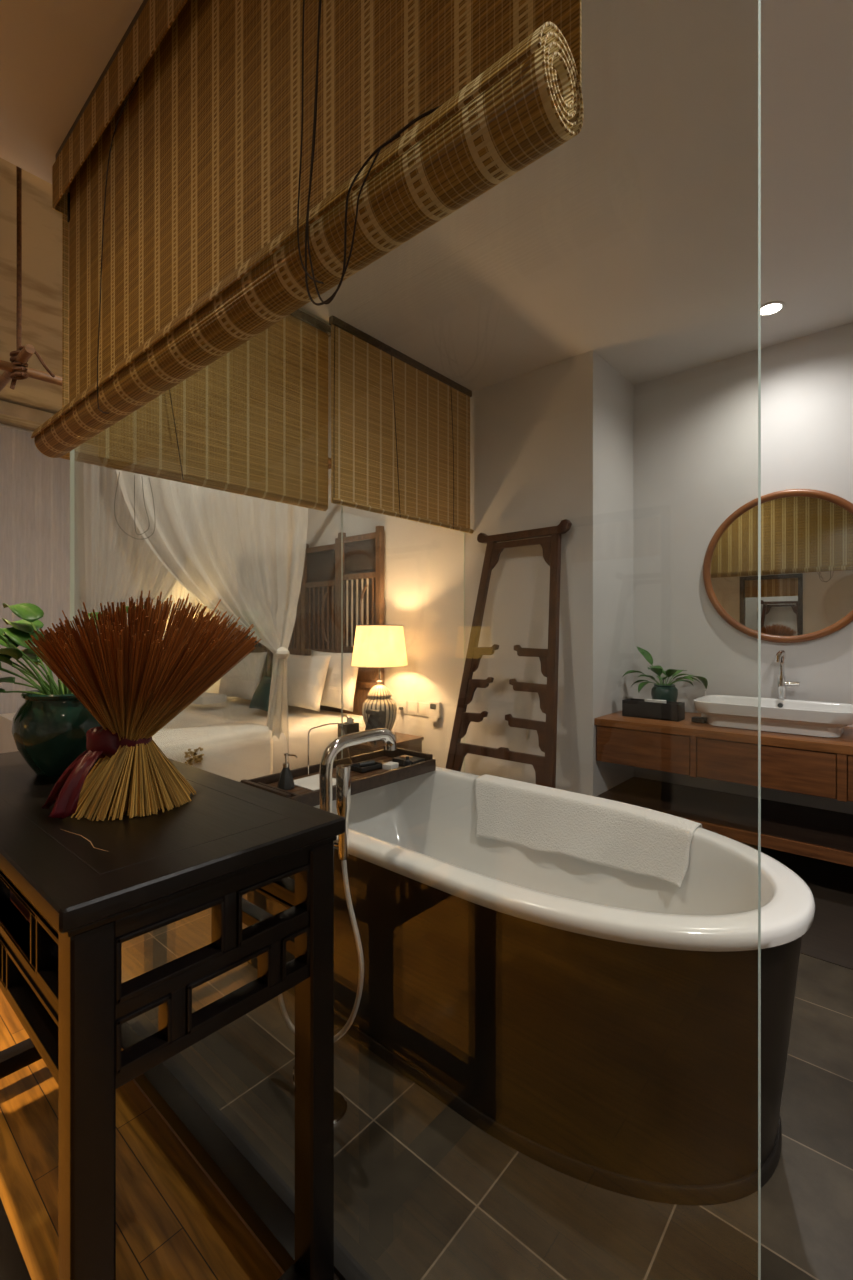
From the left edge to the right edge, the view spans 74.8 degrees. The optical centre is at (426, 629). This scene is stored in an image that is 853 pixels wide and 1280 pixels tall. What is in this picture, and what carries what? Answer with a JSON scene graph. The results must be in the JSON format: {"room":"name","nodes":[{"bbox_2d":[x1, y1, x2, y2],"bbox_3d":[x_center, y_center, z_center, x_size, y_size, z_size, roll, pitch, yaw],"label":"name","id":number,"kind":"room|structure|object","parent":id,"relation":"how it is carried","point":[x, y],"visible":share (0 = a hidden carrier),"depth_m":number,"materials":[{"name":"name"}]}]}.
{"room":"hotel room","nodes":[
{"label":"hotel room","id":0,"kind":"room"},
{"bbox_2d":[0,424,195,612],"bbox_3d":[-4.452,-0.475,4.710,0.100,3.550,6.670,0,0,41],"label":"wall","id":1,"kind":"structure","parent":0,"point":[193,599],"depth_m":5.36,"materials":[{"name":"white paint"}]},
{"bbox_2d":[0,400,53,430],"bbox_3d":[-4.521,-1.980,4.326,0.300,0.120,5.800,0,0,41],"label":"trim","id":2,"kind":"structure","parent":1,"relation":"attached to","point":[11,414],"depth_m":5.11,"materials":[{"name":"brown wood"}]},
{"bbox_2d":[0,426,83,713],"bbox_3d":[-4.068,-0.320,4.925,0.050,3.100,2.900,0,0,41],"label":"curtain","id":3,"kind":"object","parent":2,"relation":"hanging from","point":[34,486],"visible":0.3,"depth_m":5.29,"materials":[{"name":"white fabric"}]},
{"bbox_2d":[0,158,330,413],"bbox_3d":[-3.194,-2.535,3.139,4.060,1.130,5.950,0,0,41],"label":"wall","id":4,"kind":"structure","parent":0,"point":[41,224],"depth_m":3.92,"materials":[{"name":"paint"}]},
{"bbox_2d":[0,166,330,468],"bbox_3d":[-2.290,-1.992,4.530,2.801,1.467,2.517,0,0,41],"label":"canopy frame","id":5,"kind":"object","parent":4,"relation":"hanging from","point":[17,368],"visible":0.21,"depth_m":2.89,"materials":[{"name":"brown wood"}]},
{"bbox_2d":[76,461,178,631],"bbox_3d":[-1.677,-0.090,3.391,0.160,2.480,0.780,0,0,41],"label":"sheer curtain","id":6,"kind":"object","parent":5,"relation":"hanging from","point":[115,566],"visible":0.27,"depth_m":3.25,"materials":[{"name":"fabric"}]},
{"bbox_2d":[162,580,191,637],"bbox_3d":[-2.624,-0.090,5.830,0.269,2.480,0.640,0,0,41],"label":"sheer curtain","id":7,"kind":"object","parent":5,"relation":"hanging from","point":[178,590],"visible":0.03,"depth_m":5.90,"materials":[{"name":"fabric"}]},
{"bbox_2d":[116,469,307,762],"bbox_3d":[-1.263,-0.165,3.627,0.365,2.330,1.380,0,0,41],"label":"sheer curtain","id":8,"kind":"object","parent":5,"relation":"hanging from","point":[247,553],"visible":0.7,"depth_m":3.72,"materials":[{"name":"fabric"}]},
{"bbox_2d":[196,336,632,796],"bbox_3d":[-0.612,-0.925,5.280,4.950,4.450,0.770,0,0,41],"label":"wall","id":9,"kind":"structure","parent":0,"point":[551,444],"depth_m":3.70,"materials":[{"name":"white paint"}]},
{"bbox_2d":[237,526,383,715],"bbox_3d":[-1.175,0.083,5.204,2.200,1.835,0.075,0,0,41],"label":"headboard","id":10,"kind":"object","parent":9,"relation":"in","point":[363,554],"depth_m":4.78,"materials":[{"name":"brown wood"}]},
{"bbox_2d":[393,700,406,734],"bbox_3d":[-0.220,0.673,4.289,0.096,0.237,0.280,0,0,14],"label":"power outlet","id":11,"kind":"object","parent":9,"relation":"attached to","point":[401,705],"visible":0.87,"depth_m":4.38,"materials":[{"name":"white plastic"}]},
{"bbox_2d":[408,701,417,714],"bbox_3d":[-0.106,0.605,4.322,0.104,0.100,0.012,0,0,41],"label":"wall switch","id":12,"kind":"object","parent":9,"relation":"attached to","point":[412,706],"visible":1,"depth_m":4.32,"materials":[{"name":"white plastic"}]},
{"bbox_2d":[419,702,428,716],"bbox_3d":[-0.019,0.605,4.247,0.104,0.100,0.012,0,0,41],"label":"wall switch","id":13,"kind":"object","parent":9,"relation":"attached to","point":[423,707],"visible":1,"depth_m":4.24,"materials":[{"name":"white plastic"}]},
{"bbox_2d":[429,701,440,721],"bbox_3d":[0.062,0.610,4.165,0.100,0.150,0.030,0,0,41],"label":"thermostat","id":14,"kind":"object","parent":9,"relation":"attached to","point":[434,707],"visible":1,"depth_m":4.15,"materials":[{"name":"white plastic"}]},
{"bbox_2d":[464,532,464,771],"bbox_3d":[-0.102,-0.226,3.572,0.010,2.928,1.138,0,0,41],"label":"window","id":15,"kind":"structure","parent":9,"relation":"in","point":[464,532],"depth_m":4.00,"materials":[{"name":"clear glass"}]},
{"bbox_2d":[0,0,852,391],"bbox_3d":[-0.015,-1.720,0.258,4.560,0.060,7.570,0,0,41],"label":"ceiling","id":16,"kind":"structure","parent":0,"point":[632,241],"depth_m":2.21,"materials":[{"name":"white paint"}]},
{"bbox_2d":[329,315,473,533],"bbox_3d":[-0.096,-1.185,3.475,0.049,1.010,1.260,0,0,41],"label":"bamboo blind","id":17,"kind":"object","parent":16,"relation":"hanging from","point":[400,427],"visible":1,"depth_m":3.38,"materials":[{"name":"brown wood"}]},
{"bbox_2d":[755,301,785,316],"bbox_3d":[1.807,-1.687,2.934,0.136,0.006,0.136,0,0,41],"label":"recessed light","id":18,"kind":"object","parent":16,"relation":"in","point":[771,308],"visible":0.91,"depth_m":2.93,"materials":[{"name":"white plastic"}]},
{"bbox_2d":[0,842,852,1279],"bbox_3d":[-1.562,1.273,1.556,8.400,0.054,7.500,0,0,41],"label":"floor","id":19,"kind":"structure","parent":0,"point":[422,1192],"depth_m":1.27,"materials":[{"name":"tile"}]},
{"bbox_2d":[0,751,344,1279],"bbox_3d":[-0.718,0.794,1.214,1.124,0.911,0.454,0,0,41],"label":"console table","id":20,"kind":"object","parent":19,"relation":"on","point":[72,890],"visible":0.88,"depth_m":0.88,"materials":[{"name":"paint"}]},
{"bbox_2d":[0,603,162,776],"bbox_3d":[-0.913,0.135,1.388,0.554,0.410,0.433,0,0,-12],"label":"potted plant","id":21,"kind":"object","parent":20,"relation":"on","point":[50,728],"visible":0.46,"depth_m":1.28,"materials":[{"name":"green plant"}]},
{"bbox_2d":[25,590,260,820],"bbox_3d":[-0.542,0.131,1.108,0.412,0.417,0.412,0,0,-18],"label":"straw bundle","id":22,"kind":"object","parent":20,"relation":"on","point":[133,681],"visible":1,"depth_m":1.03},
{"bbox_2d":[0,697,365,781],"bbox_3d":[-1.865,0.945,4.369,2.218,0.611,2.050,0,0,41],"label":"bed","id":23,"kind":"object","parent":19,"relation":"on","point":[230,739],"visible":0.34,"depth_m":3.75,"materials":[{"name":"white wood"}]},
{"bbox_2d":[0,710,272,781],"bbox_3d":[-2.187,0.902,4.001,2.214,0.525,1.072,0,0,41],"label":"duvet","id":24,"kind":"object","parent":23,"relation":"on","point":[238,751],"depth_m":3.54,"materials":[{"name":"fabric"}]},
{"bbox_2d":[192,692,226,704],"bbox_3d":[-1.961,0.600,4.909,0.340,0.070,0.240,0,0,35],"label":"folded towel","id":25,"kind":"object","parent":23,"relation":"on","point":[205,698],"visible":0.7,"depth_m":4.81,"materials":[{"name":"white fabric"}]},
{"bbox_2d":[218,652,266,699],"bbox_3d":[-1.735,0.420,5.246,0.660,0.442,0.206,0,0,41],"label":"pillow","id":26,"kind":"object","parent":23,"relation":"on","point":[243,679],"visible":0.82,"depth_m":5.10,"materials":[{"name":"fabric"}]},
{"bbox_2d":[249,675,270,711],"bbox_3d":[-1.304,0.515,4.552,0.173,0.265,0.340,0,0,-43],"label":"cushion","id":27,"kind":"object","parent":23,"relation":"on","point":[260,699],"visible":0.66,"depth_m":4.50,"materials":[{"name":"green fabric"}]},
{"bbox_2d":[287,654,331,711],"bbox_3d":[-1.054,0.420,4.626,0.664,0.442,0.209,0,0,41],"label":"pillow","id":28,"kind":"object","parent":23,"relation":"on","point":[306,675],"visible":0.73,"depth_m":4.48,"materials":[{"name":"fabric"}]},
{"bbox_2d":[311,650,358,711],"bbox_3d":[-0.791,0.410,4.639,0.660,0.470,0.185,0,0,41],"label":"pillow","id":29,"kind":"object","parent":23,"relation":"on","point":[331,695],"visible":0.57,"depth_m":4.48,"materials":[{"name":"fabric"}]},
{"bbox_2d":[133,1079,284,1273],"bbox_3d":[0.255,1.272,0.637,4.450,0.056,0.028,0,0,41],"label":"trim","id":30,"kind":"structure","parent":19,"relation":"attached to","point":[134,1081],"depth_m":1.25,"materials":[{"name":"brown wood"}]},
{"bbox_2d":[127,1017,373,1279],"bbox_3d":[0.301,1.267,0.689,4.450,0.066,0.035,0,0,41],"label":"trim","id":31,"kind":"structure","parent":19,"relation":"attached to","point":[346,1267],"depth_m":1.31,"materials":[{"name":"stone"}]},
{"bbox_2d":[70,0,760,1279],"bbox_3d":[-0.487,-0.226,1.377,2.284,2.928,0.014,0,0,41],"label":"glass partition","id":32,"kind":"structure","parent":31,"relation":"on","point":[759,1],"depth_m":0.63,"materials":[{"name":"clear glass"}]},
{"bbox_2d":[59,214,330,538],"bbox_3d":[-0.982,-1.039,2.635,0.113,1.302,1.300,0,0,41],"label":"bamboo blind","id":33,"kind":"object","parent":32,"relation":"attached to","point":[253,421],"visible":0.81,"depth_m":2.71,"materials":[{"name":"brown wood"}]},
{"bbox_2d":[31,0,583,457],"bbox_3d":[-0.566,-1.094,1.300,2.044,1.192,0.136,0,0,41],"label":"bamboo blind","id":34,"kind":"object","parent":32,"relation":"attached to","point":[229,165],"visible":1,"depth_m":1.14,"materials":[{"name":"brown wood"}]},
{"bbox_2d":[278,728,396,1125],"bbox_3d":[-0.231,0.765,1.479,0.343,0.970,0.287,0,0,-11],"label":"faucet","id":35,"kind":"object","parent":19,"relation":"on","point":[343,772],"visible":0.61,"depth_m":1.43,"materials":[{"name":"silver metal"}]},
{"bbox_2d":[337,732,423,759],"bbox_3d":[-0.345,1.020,4.086,0.440,0.460,0.484,0,0,41],"label":"nightstand","id":36,"kind":"object","parent":19,"relation":"on","point":[404,741],"visible":0.23,"depth_m":3.97,"materials":[{"name":"brown wood"}]},
{"bbox_2d":[338,715,358,736],"bbox_3d":[-0.558,0.708,4.061,0.130,0.165,0.120,0,0,41],"label":"tissue box","id":37,"kind":"object","parent":36,"relation":"on","point":[349,727],"visible":0.52,"depth_m":4.04,"materials":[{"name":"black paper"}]},
{"bbox_2d":[365,709,384,744],"bbox_3d":[-0.362,0.673,3.905,0.130,0.233,0.099,0,0,41],"label":"stand","id":38,"kind":"object","parent":36,"relation":"on","point":[376,719],"visible":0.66,"depth_m":3.89,"materials":[{"name":"grey"}]},
{"bbox_2d":[351,625,407,730],"bbox_3d":[-0.346,0.378,4.115,0.417,0.825,0.417,0,0,41],"label":"table lamp","id":39,"kind":"object","parent":36,"relation":"on","point":[375,646],"visible":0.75,"depth_m":3.98,"materials":[{"name":"fabric"}]},
{"bbox_2d":[362,697,396,730],"bbox_3d":[-0.346,0.641,4.115,0.261,0.297,0.258,0,0,41],"label":"lamp base","id":40,"kind":"object","parent":39,"relation":"attached to","point":[387,704],"depth_m":4.03,"materials":[{"name":"ceramic"}]},
{"bbox_2d":[446,519,571,787],"bbox_3d":[0.517,0.291,3.412,0.807,1.931,0.502,0,0,41],"label":"towel rack","id":41,"kind":"object","parent":19,"relation":"on","point":[544,767],"visible":0.91,"depth_m":3.40,"materials":[{"name":"brown wood"}]},
{"bbox_2d":[247,767,814,1205],"bbox_3d":[0.206,0.939,1.868,1.804,0.622,0.884,0,0,41],"label":"bathtub","id":42,"kind":"object","parent":19,"relation":"on","point":[599,1023],"visible":0.68,"depth_m":1.31,"materials":[{"name":"white ceramic"}]},
{"bbox_2d":[240,746,435,806],"bbox_3d":[-0.337,0.592,2.303,0.330,0.070,0.775,0,0,41],"label":"tray","id":43,"kind":"object","parent":42,"relation":"on","point":[360,782],"visible":0.42,"depth_m":2.29,"materials":[{"name":"brown wood"}]},
{"bbox_2d":[278,753,296,789],"bbox_3d":[-0.534,0.537,2.127,0.068,0.134,0.064,0,0,41],"label":"soap dispenser","id":44,"kind":"object","parent":43,"relation":"on","point":[286,782],"visible":0.96,"depth_m":2.11,"materials":[{"name":"black metal"}]},
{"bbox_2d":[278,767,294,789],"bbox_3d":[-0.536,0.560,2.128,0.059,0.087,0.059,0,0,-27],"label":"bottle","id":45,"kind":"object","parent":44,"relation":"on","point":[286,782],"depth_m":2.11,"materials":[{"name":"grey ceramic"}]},
{"bbox_2d":[294,774,335,790],"bbox_3d":[-0.437,0.602,2.208,0.175,0.004,0.160,0,0,41],"label":"folded card","id":46,"kind":"object","parent":43,"relation":"on","point":[311,783],"visible":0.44,"depth_m":2.19,"materials":[{"name":"white paper"}]},
{"bbox_2d":[308,723,351,775],"bbox_3d":[-0.409,0.502,2.395,0.006,0.205,0.246,0,0,41],"label":"wire","id":47,"kind":"object","parent":43,"relation":"on","point":[329,723],"visible":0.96,"depth_m":2.35,"materials":[{"name":"silver metal"}]},
{"bbox_2d":[350,760,381,772],"bbox_3d":[-0.264,0.586,2.422,0.085,0.037,0.120,0,0,41],"label":"tray","id":48,"kind":"object","parent":43,"relation":"on","point":[366,766],"visible":0.84,"depth_m":2.41,"materials":[{"name":"black"}]},
{"bbox_2d":[359,760,374,767],"bbox_3d":[-0.259,0.581,2.424,0.069,0.028,0.022,0,0,-22],"label":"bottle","id":49,"kind":"object","parent":48,"relation":"on","point":[366,764],"depth_m":2.41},
{"bbox_2d":[383,762,398,769],"bbox_3d":[-0.157,0.593,2.434,0.045,0.022,0.060,0,0,30],"label":"soap box","id":50,"kind":"object","parent":43,"relation":"on","point":[389,765],"visible":0.9,"depth_m":2.42,"materials":[{"name":"white paper"}]},
{"bbox_2d":[404,756,410,765],"bbox_3d":[-0.083,0.578,2.443,0.036,0.052,0.036,0,0,41],"label":"jar","id":51,"kind":"object","parent":43,"relation":"on","point":[407,761],"visible":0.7,"depth_m":2.43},
{"bbox_2d":[392,756,424,766],"bbox_3d":[-0.080,0.589,2.500,0.120,0.030,0.085,0,0,38],"label":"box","id":52,"kind":"object","parent":43,"relation":"on","point":[414,760],"visible":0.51,"depth_m":2.48,"materials":[{"name":"black"}]},
{"bbox_2d":[314,767,814,951],"bbox_3d":[0.206,0.849,1.868,1.804,0.442,0.884,0,0,41],"label":"basin","id":53,"kind":"object","parent":42,"relation":"in","point":[421,879],"depth_m":1.58,"materials":[{"name":"white ceramic"}]},
{"bbox_2d":[474,774,701,887],"bbox_3d":[0.542,0.733,2.068,0.884,0.224,0.180,0,0,45],"label":"towel","id":54,"kind":"object","parent":42,"relation":"on","point":[622,836],"visible":0.98,"depth_m":2.00,"materials":[{"name":"white fabric"}]},
{"bbox_2d":[633,322,852,813],"bbox_3d":[2.810,-0.225,2.738,3.550,3.050,0.120,0,0,41],"label":"wall","id":55,"kind":"structure","parent":0,"point":[695,430],"depth_m":3.48,"materials":[{"name":"white paint"}]},
{"bbox_2d":[594,711,852,801],"bbox_3d":[2.223,0.664,2.747,2.648,0.262,0.633,0,0,41],"label":"bathroom vanity","id":56,"kind":"object","parent":55,"relation":"attached to","point":[803,764],"depth_m":2.90,"materials":[{"name":"brown wood"}]},
{"bbox_2d":[622,698,684,721],"bbox_3d":[1.378,0.483,3.396,0.330,0.100,0.125,0,0,41],"label":"box","id":57,"kind":"object","parent":56,"relation":"on","point":[631,707],"visible":0.98,"depth_m":3.34,"materials":[{"name":"black wood"}]},
{"bbox_2d":[645,699,665,702],"bbox_3d":[1.380,0.440,3.365,0.130,0.037,0.055,0,0,41],"label":"hand towel","id":58,"kind":"object","parent":57,"relation":"on","point":[646,700],"visible":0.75,"depth_m":3.34,"materials":[{"name":"white fabric"}]},
{"bbox_2d":[623,646,707,701],"bbox_3d":[1.494,0.319,3.510,0.416,0.428,0.431,0,0,41],"label":"potted plant","id":59,"kind":"object","parent":56,"relation":"on","point":[668,692],"visible":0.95,"depth_m":3.45,"materials":[{"name":"green plant"}]},
{"bbox_2d":[691,716,706,722],"bbox_3d":[1.578,0.519,3.226,0.070,0.028,0.060,0,0,41],"label":"soap dish","id":60,"kind":"object","parent":56,"relation":"on","point":[696,719],"visible":1,"depth_m":3.21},
{"bbox_2d":[701,689,707,716],"bbox_3d":[1.706,0.446,3.419,0.040,0.174,0.040,0,0,41],"label":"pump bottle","id":61,"kind":"object","parent":56,"relation":"on","point":[702,714],"visible":0.3,"depth_m":3.41,"materials":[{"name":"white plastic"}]},
{"bbox_2d":[594,711,852,754],"bbox_3d":[2.223,0.554,2.747,2.648,0.042,0.633,0,0,41],"label":"countertop","id":62,"kind":"structure","parent":56,"relation":"on","point":[843,744],"depth_m":2.93,"materials":[{"name":"brown wood"}]},
{"bbox_2d":[693,695,852,736],"bbox_3d":[1.885,0.464,3.031,0.745,0.139,0.430,0,0,41],"label":"vessel sink","id":63,"kind":"object","parent":56,"relation":"in","point":[798,717],"visible":1,"depth_m":2.94,"materials":[{"name":"white ceramic"}]},
{"bbox_2d":[775,650,799,698],"bbox_3d":[2.039,0.324,3.159,0.114,0.418,0.142,0,0,41],"label":"tap","id":64,"kind":"object","parent":56,"relation":"on","point":[782,683],"visible":0.77,"depth_m":3.19,"materials":[{"name":"silver metal"}]},
{"bbox_2d":[596,777,852,866],"bbox_3d":[2.208,1.042,2.730,2.648,0.060,0.678,0,0,41],"label":"wooden shelf","id":65,"kind":"object","parent":55,"relation":"attached to","point":[826,835],"visible":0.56,"depth_m":3.01,"materials":[{"name":"brown wood"}]},
{"bbox_2d":[703,489,852,642],"bbox_3d":[2.094,-0.370,3.253,0.894,0.894,0.037,0,0,41],"label":"round mirror","id":66,"kind":"object","parent":55,"relation":"attached to","point":[807,534],"visible":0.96,"depth_m":3.25,"materials":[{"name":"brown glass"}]},
{"bbox_3d":[-0.536,1.260,3.072,0.060,0.060,2.465,0,0,41],"label":"trim","id":67,"kind":"structure","parent":0,"visible":0},
{"bbox_2d":[300,308,342,758],"bbox_3d":[-0.917,-0.226,2.634,0.010,2.928,1.344,0,0,41],"label":"window","id":68,"kind":"structure","parent":67,"relation":"on","point":[300,308],"depth_m":3.14,"materials":[{"name":"clear glass"}]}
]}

